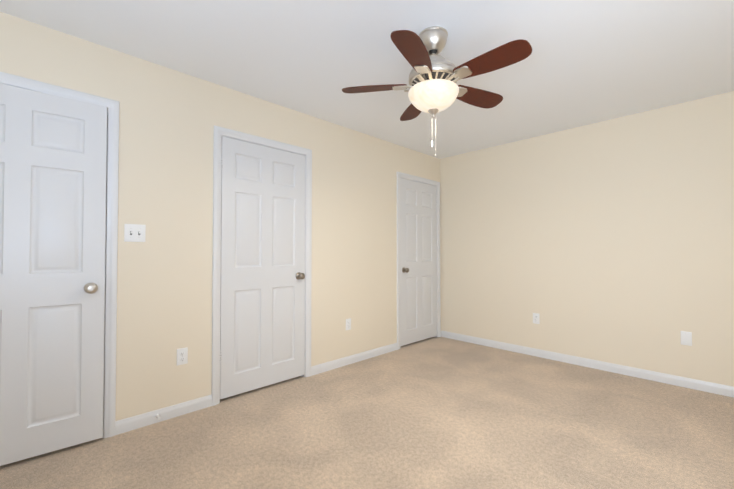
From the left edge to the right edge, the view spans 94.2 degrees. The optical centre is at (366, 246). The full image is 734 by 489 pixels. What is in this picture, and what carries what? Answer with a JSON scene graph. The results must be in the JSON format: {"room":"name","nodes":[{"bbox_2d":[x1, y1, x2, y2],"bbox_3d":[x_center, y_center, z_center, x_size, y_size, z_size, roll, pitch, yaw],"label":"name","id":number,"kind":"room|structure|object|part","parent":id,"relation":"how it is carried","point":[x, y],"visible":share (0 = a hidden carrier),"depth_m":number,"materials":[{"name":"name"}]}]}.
{"room":"empty bedroom","nodes":[
{"label":"empty bedroom","id":0,"kind":"room"},
{"bbox_2d":[0,12,439,420],"bbox_3d":[-0.776,-0.019,3.048,5.096,2.440,0.120,1,-1,-44],"label":"wall","id":1,"kind":"structure","parent":0,"point":[169,118],"depth_m":2.47,"materials":[{"name":"beige paint"}]},
{"bbox_2d":[0,83,106,465],"bbox_3d":[-1.882,0.144,1.829,0.762,2.023,0.110,1,-1,-41],"label":"door","id":2,"kind":"structure","parent":1,"relation":"in","point":[53,150],"depth_m":1.93,"materials":[{"name":"white paint"}]},
{"bbox_2d":[0,72,118,437],"bbox_3d":[-1.946,0.125,1.898,0.892,2.113,0.138,1,-1,-44],"label":"door frame","id":3,"kind":"structure","parent":1,"relation":"attached to","point":[110,305],"depth_m":2.13,"materials":[{"name":"white paint"}]},
{"bbox_2d":[124,224,145,241],"bbox_3d":[-1.517,-0.089,2.234,0.116,0.115,0.018,1,-1,-44],"label":"switch plate","id":4,"kind":"object","parent":1,"relation":"attached to","point":[134,232],"visible":1,"depth_m":2.23,"materials":[{"name":"white plastic"}]},
{"bbox_2d":[115,395,211,434],"bbox_3d":[-1.375,1.149,2.354,0.588,0.082,0.013,1,-1,-44],"label":"baseboard","id":5,"kind":"structure","parent":1,"relation":"attached to","point":[144,419],"depth_m":2.33,"materials":[{"name":"white paint"}]},
{"bbox_2d":[177,347,187,365],"bbox_3d":[-1.312,0.781,2.425,0.070,0.115,0.007,1,-1,-44],"label":"electrical outlet","id":6,"kind":"object","parent":1,"relation":"attached to","point":[182,356],"visible":1,"depth_m":2.42,"materials":[{"name":"white plastic"}]},
{"bbox_2d":[211,125,311,405],"bbox_3d":[-0.884,0.143,2.928,0.892,2.113,0.138,1,-1,-44],"label":"door frame","id":7,"kind":"structure","parent":1,"relation":"attached to","point":[219,133],"depth_m":2.62,"materials":[{"name":"white paint"}]},
{"bbox_2d":[220,136,304,398],"bbox_3d":[-0.839,0.162,2.875,0.771,2.023,0.106,1,-1,-44],"label":"door","id":8,"kind":"structure","parent":1,"relation":"in","point":[262,323],"depth_m":2.86,"materials":[{"name":"white paint"}]},
{"bbox_2d":[346,318,350,329],"bbox_3d":[-0.190,0.800,3.513,0.070,0.115,0.007,1,-1,-44],"label":"electrical outlet","id":9,"kind":"object","parent":1,"relation":"attached to","point":[348,324],"visible":1,"depth_m":3.51,"materials":[{"name":"white plastic"}]},
{"bbox_2d":[311,343,397,375],"bbox_3d":[-0.083,1.170,3.608,1.227,0.082,0.013,1,-1,-44],"label":"baseboard","id":10,"kind":"structure","parent":1,"relation":"attached to","point":[341,362],"depth_m":3.53,"materials":[{"name":"white paint"}]},
{"bbox_2d":[400,178,437,345],"bbox_3d":[0.688,0.187,4.356,0.771,2.023,0.106,1,-1,-44],"label":"door","id":11,"kind":"structure","parent":1,"relation":"in","point":[418,264],"depth_m":4.34,"materials":[{"name":"white paint"}]},
{"bbox_2d":[397,172,440,349],"bbox_3d":[0.637,0.168,4.403,0.892,2.113,0.138,1,-1,-44],"label":"door frame","id":12,"kind":"structure","parent":1,"relation":"attached to","point":[417,179],"depth_m":4.33,"materials":[{"name":"white paint"}]},
{"bbox_2d":[0,337,733,488],"bbox_3d":[0.380,1.211,1.835,5.096,0.060,3.440,1,-1,-44],"label":"floor","id":13,"kind":"structure","parent":0,"point":[438,413],"depth_m":2.13,"materials":[{"name":"carpet"}]},
{"bbox_2d":[0,0,733,158],"bbox_3d":[0.380,-1.299,1.878,5.096,0.080,3.440,1,-1,-44],"label":"ceiling","id":14,"kind":"structure","parent":0,"point":[586,62],"depth_m":2.19,"materials":[{"name":"white paint"}]},
{"bbox_2d":[342,26,531,155],"bbox_3d":[0.423,-0.895,1.998,1.059,0.724,1.021,1,-1,-44],"label":"ceiling fan","id":15,"kind":"object","parent":14,"relation":"hanging from","point":[434,78],"visible":1,"depth_m":1.91,"materials":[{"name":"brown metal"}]},
{"bbox_3d":[0.393,-0.864,2.023,0.294,0.118,0.294,1,-1,-44],"label":"lamp shade","id":16,"kind":"part","parent":15,"relation":"part of","materials":[{"name":"beige glass"}]},
{"bbox_2d":[440,91,733,386],"bbox_3d":[2.166,-0.009,3.589,0.120,2.440,3.200,1,-1,-44],"label":"wall","id":17,"kind":"structure","parent":0,"point":[610,241],"depth_m":3.33,"materials":[{"name":"beige paint"}]},
{"bbox_2d":[533,313,539,323],"bbox_3d":[1.874,0.797,3.784,0.007,0.115,0.070,1,-1,-44],"label":"electrical outlet","id":18,"kind":"object","parent":17,"relation":"attached to","point":[536,318],"visible":1,"depth_m":3.78,"materials":[{"name":"white plastic"}]},
{"bbox_2d":[441,331,733,397],"bbox_3d":[2.108,1.169,3.526,0.022,0.082,3.180,1,-1,-44],"label":"baseboard","id":19,"kind":"structure","parent":17,"relation":"attached to","point":[710,387],"depth_m":3.31,"materials":[{"name":"white paint"}]},
{"bbox_2d":[680,331,691,345],"bbox_3d":[2.722,0.783,2.911,0.006,0.115,0.070,1,-1,-44],"label":"electrical outlet plate","id":20,"kind":"object","parent":17,"relation":"attached to","point":[686,338],"visible":1,"depth_m":2.91,"materials":[{"name":"white plastic"}]}
]}

